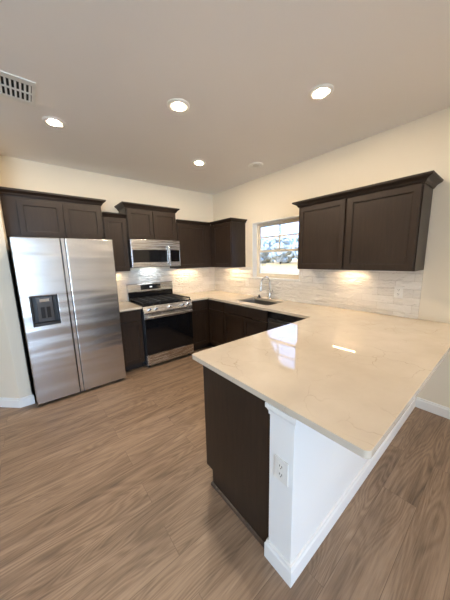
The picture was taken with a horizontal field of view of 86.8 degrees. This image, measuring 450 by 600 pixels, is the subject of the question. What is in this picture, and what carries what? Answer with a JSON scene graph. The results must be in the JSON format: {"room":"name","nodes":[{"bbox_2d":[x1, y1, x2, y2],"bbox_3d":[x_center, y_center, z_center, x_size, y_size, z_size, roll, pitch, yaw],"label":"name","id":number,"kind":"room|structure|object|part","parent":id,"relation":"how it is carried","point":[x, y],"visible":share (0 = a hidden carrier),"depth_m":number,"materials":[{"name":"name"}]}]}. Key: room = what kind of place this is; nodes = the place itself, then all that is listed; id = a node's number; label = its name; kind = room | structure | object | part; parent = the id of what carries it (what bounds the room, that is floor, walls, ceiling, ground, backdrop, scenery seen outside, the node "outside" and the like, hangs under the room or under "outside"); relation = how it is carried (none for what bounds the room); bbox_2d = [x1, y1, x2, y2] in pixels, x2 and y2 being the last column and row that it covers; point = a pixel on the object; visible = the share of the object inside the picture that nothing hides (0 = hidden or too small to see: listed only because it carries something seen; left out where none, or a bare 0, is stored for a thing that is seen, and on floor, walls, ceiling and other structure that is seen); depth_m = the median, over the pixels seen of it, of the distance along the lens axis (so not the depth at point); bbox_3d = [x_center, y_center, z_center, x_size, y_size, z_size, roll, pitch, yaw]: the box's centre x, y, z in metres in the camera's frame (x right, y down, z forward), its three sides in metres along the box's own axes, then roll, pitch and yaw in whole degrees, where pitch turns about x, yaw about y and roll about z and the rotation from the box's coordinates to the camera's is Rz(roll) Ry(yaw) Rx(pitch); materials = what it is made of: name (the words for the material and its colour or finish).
{"room":"kitchen","nodes":[
{"label":"kitchen","id":0,"kind":"room"},
{"bbox_2d":[0,200,32,397],"bbox_3d":[-2.608,-0.196,2.388,0.733,2.711,0.631,-9,13,-38],"label":"wall","id":1,"kind":"structure","parent":0,"point":[16,381],"depth_m":2.45,"materials":[{"name":"beige paint"}]},
{"bbox_2d":[0,393,34,407],"bbox_3d":[-3.754,1.225,1.957,3.570,0.106,0.520,-7,11,-28],"label":"baseboard","id":2,"kind":"structure","parent":1,"relation":"attached to","point":[27,400],"depth_m":2.53,"materials":[{"name":"white paint"}]},
{"bbox_2d":[0,155,212,380],"bbox_3d":[-2.764,-0.257,2.761,6.800,2.711,0.150,-9,13,-38],"label":"wall","id":3,"kind":"structure","parent":0,"point":[17,173],"depth_m":3.32,"materials":[{"name":"beige paint"}]},
{"bbox_2d":[0,186,105,238],"bbox_3d":[-2.030,-0.998,2.917,1.015,0.497,0.365,-9,13,-38],"label":"upper cabinet","id":4,"kind":"object","parent":3,"relation":"attached to","point":[26,213],"visible":0.96,"depth_m":2.75,"materials":[{"name":"brown wood"}]},
{"bbox_3d":[-2.084,-0.916,2.709,0.408,0.383,0.019,-9,13,-38],"label":"door","id":5,"kind":"part","parent":4,"relation":"part of","materials":[{"name":"brown wood"}]},
{"bbox_3d":[-2.086,-0.916,2.712,0.312,0.287,0.008,-9,13,-38],"label":"panel","id":6,"kind":"part","parent":4,"relation":"part of","materials":[{"name":"brown wood"}]},
{"bbox_3d":[-2.034,-1.209,2.881,1.015,0.070,0.365,-9,13,-38],"label":"crown molding","id":7,"kind":"part","parent":4,"relation":"part of","materials":[{"name":"brown wood"}]},
{"bbox_3d":[-1.762,-0.967,2.968,0.405,0.383,0.019,-9,13,-38],"label":"door","id":8,"kind":"part","parent":4,"relation":"part of","materials":[{"name":"brown wood"}]},
{"bbox_3d":[-1.765,-0.968,2.971,0.309,0.287,0.008,-9,13,-38],"label":"panel","id":9,"kind":"part","parent":4,"relation":"part of","materials":[{"name":"brown wood"}]},
{"bbox_2d":[102,212,129,271],"bbox_3d":[-1.559,-0.793,3.345,0.299,0.773,0.356,-9,13,-38],"label":"upper cabinet","id":10,"kind":"object","parent":3,"relation":"attached to","point":[114,224],"visible":0.73,"depth_m":3.24,"materials":[{"name":"brown wood"}]},
{"bbox_3d":[-1.469,-1.129,3.166,0.299,0.055,0.048,-9,13,-38],"label":"crown molding","id":11,"kind":"part","parent":10,"relation":"part of","materials":[{"name":"brown wood"}]},
{"bbox_3d":[-1.473,-0.752,3.246,0.183,0.607,0.008,-9,13,-38],"label":"panel","id":12,"kind":"part","parent":10,"relation":"part of","materials":[{"name":"brown wood"}]},
{"bbox_2d":[114,201,179,240],"bbox_3d":[-1.151,-1.152,3.624,0.868,0.488,0.362,-9,13,-38],"label":"upper cabinet","id":13,"kind":"object","parent":3,"relation":"attached to","point":[143,221],"visible":0.95,"depth_m":3.48,"materials":[{"name":"brown wood"}]},
{"bbox_3d":[-1.209,-1.079,3.409,0.366,0.400,0.019,-9,13,-38],"label":"door","id":14,"kind":"part","parent":13,"relation":"part of","materials":[{"name":"brown wood"}]},
{"bbox_3d":[-1.212,-1.080,3.412,0.270,0.304,0.008,-9,13,-38],"label":"panel","id":15,"kind":"part","parent":13,"relation":"part of","materials":[{"name":"brown wood"}]},
{"bbox_3d":[-1.156,-1.362,3.587,0.868,0.062,0.362,-9,13,-38],"label":"crown molding","id":16,"kind":"part","parent":13,"relation":"part of","materials":[{"name":"brown wood"}]},
{"bbox_2d":[128,239,180,267],"bbox_3d":[-1.108,-0.708,3.659,0.758,0.396,0.444,-9,13,-38],"label":"microwave","id":17,"kind":"object","parent":13,"relation":"attached to","point":[142,253],"visible":0.98,"depth_m":3.50,"materials":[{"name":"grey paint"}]},
{"bbox_3d":[-0.854,-0.691,3.621,0.029,0.291,0.060,-9,13,-38],"label":"handle","id":18,"kind":"part","parent":17,"relation":"part of","materials":[{"name":"silver metal"}]},
{"bbox_3d":[-0.789,-0.728,3.721,0.182,0.388,0.030,-9,13,-38],"label":"control panel","id":19,"kind":"part","parent":17,"relation":"part of","materials":[{"name":"silver metal"}]},
{"bbox_3d":[-0.920,-1.125,3.642,0.366,0.400,0.019,-9,13,-38],"label":"door","id":20,"kind":"part","parent":13,"relation":"part of","materials":[{"name":"brown wood"}]},
{"bbox_3d":[-0.922,-1.126,3.645,0.270,0.304,0.008,-9,13,-38],"label":"panel","id":21,"kind":"part","parent":13,"relation":"part of","materials":[{"name":"brown wood"}]},
{"bbox_2d":[116,267,214,301],"bbox_3d":[-0.995,-0.305,4.115,2.043,0.472,0.010,-9,13,-38],"label":"backsplash","id":22,"kind":"structure","parent":3,"relation":"attached to","point":[191,280],"depth_m":4.21,"materials":[{"name":"tile"}]},
{"bbox_2d":[170,219,210,268],"bbox_3d":[-0.474,-0.964,4.217,0.970,0.768,0.356,-9,13,-38],"label":"upper cabinet","id":23,"kind":"object","parent":3,"relation":"attached to","point":[194,237],"visible":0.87,"depth_m":4.00,"materials":[{"name":"brown wood"}]},
{"bbox_3d":[-0.546,-0.898,3.987,0.535,0.698,0.019,-9,13,-38],"label":"door","id":24,"kind":"part","parent":23,"relation":"part of","materials":[{"name":"brown wood"}]},
{"bbox_3d":[-0.548,-0.898,3.990,0.439,0.602,0.008,-9,13,-38],"label":"panel","id":25,"kind":"part","parent":23,"relation":"part of","materials":[{"name":"brown wood"}]},
{"bbox_3d":[-0.504,-1.280,3.943,0.661,0.052,0.048,-9,13,-38],"label":"crown molding","id":26,"kind":"part","parent":23,"relation":"part of","materials":[{"name":"brown wood"}]},
{"bbox_2d":[0,0,449,194],"bbox_3d":[-0.340,-1.234,-0.449,6.800,0.200,7.900,-9,13,-38],"label":"ceiling","id":27,"kind":"structure","parent":0,"point":[246,71],"depth_m":1.61,"materials":[{"name":"paint"}]},
{"bbox_2d":[0,70,35,106],"bbox_3d":[-1.459,-1.466,1.654,0.223,0.009,0.312,-9,13,-38],"label":"ceiling vent","id":28,"kind":"object","parent":27,"relation":"in","point":[12,87],"visible":1,"depth_m":1.65,"materials":[{"name":"white plastic"}]},
{"bbox_2d":[42,116,66,127],"bbox_3d":[-1.476,-1.533,2.060,0.176,0.013,0.176,-9,13,-38],"label":"recessed light","id":29,"kind":"object","parent":27,"relation":"in","point":[55,122],"visible":1,"depth_m":2.04,"materials":[{"name":"white plastic"}]},
{"bbox_2d":[167,98,189,112],"bbox_3d":[-0.366,-1.525,1.877,0.176,0.013,0.176,-9,13,-38],"label":"recessed light","id":30,"kind":"object","parent":27,"relation":"in","point":[177,105],"visible":1,"depth_m":1.86,"materials":[{"name":"white plastic"}]},
{"bbox_2d":[192,160,205,165],"bbox_3d":[-0.326,-1.717,2.985,0.176,0.013,0.176,-9,13,-38],"label":"recessed light","id":31,"kind":"object","parent":27,"relation":"in","point":[195,162],"visible":1,"depth_m":2.97,"materials":[{"name":"white plastic"}]},
{"bbox_2d":[249,162,262,167],"bbox_3d":[0.404,-1.754,3.105,0.190,0.013,0.190,-9,13,-38],"label":"recessed light","id":32,"kind":"object","parent":27,"relation":"in","point":[255,164],"visible":1,"depth_m":3.09,"materials":[{"name":"white plastic"}]},
{"bbox_2d":[308,83,333,99],"bbox_3d":[0.709,-1.528,1.758,0.176,0.013,0.176,-9,13,-38],"label":"recessed light","id":33,"kind":"object","parent":27,"relation":"in","point":[322,91],"visible":1,"depth_m":1.74,"materials":[{"name":"white plastic"}]},
{"bbox_2d":[0,346,449,599],"bbox_3d":[-0.279,1.594,0.038,6.800,0.120,7.900,-9,13,-38],"label":"floor","id":34,"kind":"structure","parent":0,"point":[107,492],"depth_m":1.44,"materials":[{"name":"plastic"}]},
{"bbox_2d":[9,235,125,404],"bbox_3d":[-1.878,0.171,2.927,0.904,1.774,0.759,-9,13,-38],"label":"refrigerator","id":35,"kind":"object","parent":34,"relation":"on","point":[68,293],"visible":1,"depth_m":2.59,"materials":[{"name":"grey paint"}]},
{"bbox_3d":[-1.862,0.231,2.507,0.391,1.728,0.073,-9,13,-38],"label":"freezer door","id":36,"kind":"part","parent":35,"relation":"part of","materials":[{"name":"silver metal"}]},
{"bbox_3d":[-1.869,0.093,2.478,0.132,0.266,0.056,-9,13,-38],"label":"dispenser panel","id":37,"kind":"part","parent":35,"relation":"part of","materials":[{"name":"grey plastic"}]},
{"bbox_3d":[-1.865,0.105,2.475,0.221,0.303,0.067,-9,13,-38],"label":"dispenser frame","id":38,"kind":"part","parent":35,"relation":"part of","materials":[{"name":"black plastic"}]},
{"bbox_3d":[-1.496,0.173,2.801,0.470,1.728,0.073,-9,13,-38],"label":"fridge door","id":39,"kind":"part","parent":35,"relation":"part of","materials":[{"name":"silver metal"}]},
{"bbox_2d":[120,309,144,370],"bbox_3d":[-1.448,0.530,3.458,0.313,0.868,0.614,-9,13,-38],"label":"base cabinet","id":40,"kind":"object","parent":34,"relation":"on","point":[131,321],"visible":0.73,"depth_m":3.23,"materials":[{"name":"brown wood"}]},
{"bbox_2d":[119,301,141,311],"bbox_3d":[-1.450,0.087,3.372,0.318,0.030,0.639,-9,13,-38],"label":"countertop","id":41,"kind":"structure","parent":40,"relation":"on","point":[125,305],"depth_m":3.25,"materials":[{"name":"stone"}]},
{"bbox_3d":[-1.268,0.219,3.171,0.293,0.140,0.019,-9,13,-38],"label":"drawer","id":42,"kind":"part","parent":40,"relation":"part of","materials":[{"name":"brown wood"}]},
{"bbox_3d":[-1.262,0.589,3.238,0.197,0.497,0.008,-9,13,-38],"label":"panel","id":43,"kind":"part","parent":40,"relation":"part of","materials":[{"name":"brown wood"}]},
{"bbox_2d":[126,281,193,366],"bbox_3d":[-0.993,0.327,3.722,0.758,1.158,0.733,-9,13,-38],"label":"range","id":44,"kind":"object","parent":34,"relation":"on","point":[167,326],"visible":0.99,"depth_m":3.53,"materials":[{"name":"grey paint"}]},
{"bbox_2d":[129,298,190,306],"bbox_3d":[-1.004,0.010,3.674,0.758,0.018,0.597,-9,13,-38],"label":"cooktop","id":45,"kind":"object","parent":44,"relation":"in","point":[176,301],"depth_m":3.48,"materials":[{"name":"black metal"}]},
{"bbox_3d":[-0.814,0.441,3.522,0.752,0.583,0.042,-9,13,-38],"label":"oven door","id":46,"kind":"part","parent":44,"relation":"part of","materials":[{"name":"black glass"}]},
{"bbox_3d":[-0.817,0.099,3.458,0.758,0.100,0.054,-9,13,-38],"label":"control panel","id":47,"kind":"part","parent":44,"relation":"part of","materials":[{"name":"silver metal"}]},
{"bbox_3d":[-0.803,0.193,3.460,0.752,0.073,0.008,-9,13,-38],"label":"rail","id":48,"kind":"part","parent":44,"relation":"part of","materials":[{"name":"silver metal"}]},
{"bbox_3d":[-0.797,0.479,3.510,0.746,0.505,0.005,-9,13,-38],"label":"oven glass","id":49,"kind":"part","parent":44,"relation":"part of","materials":[{"name":"black glass"}]},
{"bbox_3d":[-0.804,0.808,3.584,0.752,0.148,0.046,-9,13,-38],"label":"storage drawer","id":50,"kind":"part","parent":44,"relation":"part of","materials":[{"name":"silver metal"}]},
{"bbox_3d":[-0.772,0.198,3.422,0.698,0.026,0.026,-9,13,-38],"label":"handle","id":51,"kind":"part","parent":44,"relation":"part of","materials":[{"name":"silver metal"}]},
{"bbox_2d":[192,299,224,350],"bbox_3d":[-0.236,0.379,4.181,0.957,0.868,1.008,-9,13,-38],"label":"base cabinet","id":52,"kind":"object","parent":34,"relation":"on","point":[207,314],"visible":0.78,"depth_m":3.90,"materials":[{"name":"brown wood"}]},
{"bbox_3d":[-0.419,0.083,3.853,0.319,0.140,0.019,-9,13,-38],"label":"drawer","id":53,"kind":"part","parent":52,"relation":"part of","materials":[{"name":"brown wood"}]},
{"bbox_3d":[-0.414,0.453,3.920,0.223,0.497,0.008,-9,13,-38],"label":"panel","id":54,"kind":"part","parent":52,"relation":"part of","materials":[{"name":"brown wood"}]},
{"bbox_3d":[-0.411,0.454,3.917,0.319,0.593,0.019,-9,13,-38],"label":"door","id":55,"kind":"part","parent":52,"relation":"part of","materials":[{"name":"brown wood"}]},
{"bbox_3d":[-0.144,0.085,3.806,0.019,0.140,0.372,-9,13,-38],"label":"drawer","id":56,"kind":"part","parent":52,"relation":"part of","materials":[{"name":"brown wood"}]},
{"bbox_3d":[-0.136,0.456,3.870,0.019,0.593,0.372,-9,13,-38],"label":"door","id":57,"kind":"part","parent":52,"relation":"part of","materials":[{"name":"brown wood"}]},
{"bbox_3d":[-0.133,0.455,3.873,0.008,0.497,0.276,-9,13,-38],"label":"panel","id":58,"kind":"part","parent":52,"relation":"part of","materials":[{"name":"brown wood"}]},
{"bbox_2d":[203,365,269,547],"bbox_3d":[0.832,0.726,2.026,2.071,0.868,0.590,-9,13,-38],"label":"base cabinet","id":59,"kind":"object","parent":34,"relation":"on","point":[237,421],"visible":0.21,"depth_m":1.34,"materials":[{"name":"brown wood"}]},
{"bbox_3d":[0.066,1.276,1.434,0.012,0.019,0.493,-9,13,-38],"label":"shoe molding","id":60,"kind":"part","parent":59,"relation":"part of","materials":[{"name":"brown wood"}]},
{"bbox_2d":[180,290,449,458],"bbox_3d":[0.134,0.156,2.773,2.102,0.030,3.580,-9,13,-38],"label":"countertop","id":61,"kind":"structure","parent":59,"relation":"on","point":[349,376],"depth_m":1.38,"materials":[{"name":"stone"}]},
{"bbox_2d":[244,299,277,305],"bbox_3d":[0.511,0.145,3.487,0.420,0.201,0.655,-9,13,-38],"label":"sink","id":62,"kind":"object","parent":61,"relation":"in","point":[256,301],"visible":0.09,"depth_m":3.70,"materials":[{"name":"metal"}]},
{"bbox_2d":[260,276,272,298],"bbox_3d":[0.611,-0.183,3.577,0.217,0.344,0.099,-4,10,-15],"label":"faucet","id":63,"kind":"object","parent":61,"relation":"on","point":[270,293],"visible":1,"depth_m":3.58,"materials":[{"name":"silver metal"}]},
{"bbox_3d":[0.606,-0.231,3.561,0.194,0.244,0.021,-8,12,-33],"label":"spout","id":64,"kind":"part","parent":63,"relation":"part of","materials":[{"name":"silver metal"}]},
{"bbox_2d":[224,302,267,342],"bbox_3d":[0.497,0.469,3.563,0.614,0.868,0.882,-9,13,-38],"label":"base cabinet","id":65,"kind":"object","parent":34,"relation":"on","point":[239,322],"visible":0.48,"depth_m":3.36,"materials":[{"name":"brown wood"}]},
{"bbox_3d":[0.131,0.505,3.548,0.019,0.593,0.425,-9,13,-38],"label":"door","id":66,"kind":"part","parent":65,"relation":"part of","materials":[{"name":"brown wood"}]},
{"bbox_3d":[0.134,0.505,3.551,0.008,0.497,0.329,-9,13,-38],"label":"panel","id":67,"kind":"part","parent":65,"relation":"part of","materials":[{"name":"brown wood"}]},
{"bbox_3d":[0.405,0.556,3.217,0.019,0.593,0.425,-9,13,-38],"label":"door","id":68,"kind":"part","parent":65,"relation":"part of","materials":[{"name":"brown wood"}]},
{"bbox_3d":[0.409,0.556,3.220,0.008,0.497,0.329,-9,13,-38],"label":"panel","id":69,"kind":"part","parent":65,"relation":"part of","materials":[{"name":"brown wood"}]},
{"bbox_2d":[268,311,304,329],"bbox_3d":[0.948,0.561,2.976,0.654,0.866,0.598,-9,13,-38],"label":"dishwasher","id":70,"kind":"object","parent":34,"relation":"on","point":[275,320],"visible":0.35,"depth_m":2.83,"materials":[{"name":"grey paint"}]},
{"bbox_3d":[0.737,0.588,2.805,0.032,0.670,0.590,-9,13,-38],"label":"door","id":71,"kind":"part","parent":70,"relation":"part of","materials":[{"name":"black metal"}]},
{"bbox_3d":[0.730,0.212,2.742,0.028,0.082,0.590,-9,13,-38],"label":"control panel","id":72,"kind":"part","parent":70,"relation":"part of","materials":[{"name":"black glass"}]},
{"bbox_2d":[269,414,367,564],"bbox_3d":[1.063,0.769,1.750,2.090,0.868,0.132,-9,13,-38],"label":"wall","id":73,"kind":"structure","parent":0,"point":[321,469],"depth_m":1.13,"materials":[{"name":"white paint"}]},
{"bbox_2d":[274,454,288,486],"bbox_3d":[0.252,0.767,1.070,0.008,0.116,0.074,-9,13,-38],"label":"wall outlet","id":74,"kind":"object","parent":73,"relation":"attached to","point":[281,468],"visible":1,"depth_m":1.06,"materials":[{"name":"white plastic"}]},
{"bbox_2d":[277,470,283,479],"bbox_3d":[0.250,0.788,1.071,0.002,0.030,0.034,-9,13,-38],"label":"socket","id":75,"kind":"object","parent":74,"relation":"attached to","point":[280,474],"depth_m":1.07,"materials":[{"name":"white plastic"}]},
{"bbox_2d":[278,462,283,471],"bbox_3d":[0.249,0.746,1.064,0.002,0.030,0.034,-9,13,-38],"label":"socket","id":76,"kind":"object","parent":74,"relation":"attached to","point":[280,464],"depth_m":1.06,"materials":[{"name":"white plastic"}]},
{"bbox_2d":[265,402,302,428],"bbox_3d":[1.048,0.370,1.676,2.107,0.056,0.164,-9,13,-38],"label":"trim","id":77,"kind":"structure","parent":73,"relation":"attached to","point":[282,416],"depth_m":1.01,"materials":[{"name":"white paint"}]},
{"bbox_2d":[264,398,415,587],"bbox_3d":[1.066,1.145,1.810,2.106,0.106,0.162,-9,13,-38],"label":"baseboard","id":78,"kind":"structure","parent":73,"relation":"attached to","point":[289,573],"depth_m":1.28,"materials":[{"name":"white paint"}]},
{"bbox_2d":[213,107,449,407],"bbox_3d":[2.310,-0.204,1.808,0.150,2.711,7.750,-9,13,-38],"label":"wall","id":79,"kind":"structure","parent":0,"point":[421,145],"depth_m":2.33,"materials":[{"name":"beige paint"}]},
{"bbox_2d":[209,218,246,267],"bbox_3d":[0.041,-0.951,4.073,0.356,0.768,0.617,-9,13,-38],"label":"upper cabinet","id":80,"kind":"object","parent":79,"relation":"attached to","point":[228,248],"visible":1,"depth_m":3.92,"materials":[{"name":"brown wood"}]},
{"bbox_3d":[-0.051,-0.907,3.979,0.008,0.602,0.367,-9,13,-38],"label":"panel","id":81,"kind":"part","parent":80,"relation":"part of","materials":[{"name":"brown wood"}]},
{"bbox_3d":[-0.054,-0.906,3.976,0.019,0.698,0.463,-9,13,-38],"label":"door","id":82,"kind":"part","parent":80,"relation":"part of","materials":[{"name":"brown wood"}]},
{"bbox_3d":[0.049,-1.300,3.993,0.356,0.052,0.567,-9,13,-38],"label":"crown molding","id":83,"kind":"part","parent":80,"relation":"part of","materials":[{"name":"brown wood"}]},
{"bbox_2d":[251,215,299,281],"bbox_3d":[0.781,-0.749,3.582,0.171,0.880,0.922,-9,13,-38],"label":"window","id":84,"kind":"structure","parent":79,"relation":"in","point":[256,227],"depth_m":3.76,"materials":[{"name":"white paint"}]},
{"bbox_3d":[0.770,-0.323,3.638,0.117,0.021,0.922,-9,13,-38],"label":"sill","id":85,"kind":"part","parent":84,"relation":"part of","materials":[{"name":"white paint"}]},
{"bbox_3d":[0.816,-0.568,3.638,0.022,0.401,0.814,-9,13,-38],"label":"sash","id":86,"kind":"part","parent":84,"relation":"part of","materials":[{"name":"beige plastic"}]},
{"bbox_3d":[0.826,-0.944,3.589,0.022,0.418,0.814,-9,13,-38],"label":"sash","id":87,"kind":"part","parent":84,"relation":"part of","materials":[{"name":"beige plastic"}]},
{"bbox_2d":[215,267,423,318],"bbox_3d":[0.830,-0.241,3.512,0.010,0.472,3.260,-9,13,-38],"label":"backsplash","id":88,"kind":"structure","parent":79,"relation":"attached to","point":[363,290],"depth_m":2.83,"materials":[{"name":"tile"}]},
{"bbox_2d":[394,286,403,297],"bbox_3d":[1.744,-0.079,2.392,0.008,0.116,0.074,-9,13,-38],"label":"wall outlet","id":89,"kind":"object","parent":88,"relation":"attached to","point":[398,291],"visible":1,"depth_m":2.39,"materials":[{"name":"white plastic"}]},
{"bbox_2d":[292,170,443,270],"bbox_3d":[1.343,-0.709,2.488,0.372,0.774,1.279,-9,13,-38],"label":"upper cabinet","id":90,"kind":"object","parent":79,"relation":"attached to","point":[382,226],"visible":1,"depth_m":2.24,"materials":[{"name":"brown wood"}]},
{"bbox_3d":[1.054,-0.701,2.645,0.008,0.600,0.436,-9,13,-38],"label":"panel","id":91,"kind":"part","parent":90,"relation":"part of","materials":[{"name":"brown wood"}]},
{"bbox_3d":[1.051,-0.700,2.642,0.019,0.696,0.532,-9,13,-38],"label":"door","id":92,"kind":"part","parent":90,"relation":"part of","materials":[{"name":"brown wood"}]},
{"bbox_3d":[1.335,-1.060,2.428,0.372,0.062,1.279,-9,13,-38],"label":"crown molding","id":93,"kind":"part","parent":90,"relation":"part of","materials":[{"name":"brown wood"}]},
{"bbox_3d":[1.422,-0.632,2.202,0.008,0.600,0.483,-9,13,-38],"label":"panel","id":94,"kind":"part","parent":90,"relation":"part of","materials":[{"name":"brown wood"}]},
{"bbox_3d":[1.418,-0.632,2.199,0.019,0.696,0.579,-9,13,-38],"label":"door","id":95,"kind":"part","parent":90,"relation":"part of","materials":[{"name":"brown wood"}]},
{"bbox_2d":[415,397,449,418],"bbox_3d":[3.280,1.277,0.764,0.015,0.106,4.274,-9,13,-38],"label":"baseboard","id":96,"kind":"structure","parent":79,"relation":"attached to","point":[426,405],"depth_m":2.29,"materials":[{"name":"white paint"}]},
{"label":"outside","id":97,"kind":"structure","parent":0,"visible":0},
{"bbox_2d":[261,259,298,278],"bbox_3d":[-0.168,0.980,5.005,440.000,0.300,440.000,-9,13,-38],"label":"ground","id":98,"kind":"structure","parent":97,"point":[291,267],"depth_m":39.91,"materials":[{"name":"white"}]},
{"bbox_2d":[261,238,269,262],"bbox_3d":[10.257,-14.567,70.082,5.639,7.817,5.578,5,12,32],"label":"tree","id":99,"kind":"object","parent":98,"relation":"on","point":[264,246],"visible":0.2,"depth_m":68.63,"materials":[{"name":"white plant"}]},
{"bbox_2d":[262,239,271,262],"bbox_3d":[13.116,-16.136,79.249,5.621,8.785,5.099,-8,12,-35],"label":"tree","id":100,"kind":"object","parent":98,"relation":"on","point":[268,258],"visible":0.12,"depth_m":77.94,"materials":[{"name":"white plant"}]},
{"bbox_2d":[266,235,273,262],"bbox_3d":[16.320,-18.520,87.749,7.282,10.503,7.201,-1,10,4],"label":"tree","id":101,"kind":"object","parent":98,"relation":"on","point":[269,240],"visible":0.2,"depth_m":84.78,"materials":[{"name":"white plant"}]},
{"bbox_2d":[270,233,292,263],"bbox_3d":[14.941,-13.707,64.034,5.752,7.973,5.689,-7,12,-32],"label":"tree","id":102,"kind":"object","parent":98,"relation":"on","point":[285,243],"visible":0.76,"depth_m":62.18,"materials":[{"name":"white plant"}]},
{"bbox_2d":[286,236,294,262],"bbox_3d":[18.870,-15.256,73.226,5.666,8.857,5.141,7,13,41],"label":"tree","id":103,"kind":"object","parent":98,"relation":"on","point":[291,255],"visible":0.09,"depth_m":71.91,"materials":[{"name":"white plant"}]},
{"bbox_2d":[294,235,297,258],"bbox_3d":[19.666,-12.643,57.830,5.612,7.780,5.551,0,10,9],"label":"tree","id":104,"kind":"object","parent":98,"relation":"on","point":[296,236],"visible":0.06,"depth_m":57.19,"materials":[{"name":"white plant"}]}
]}

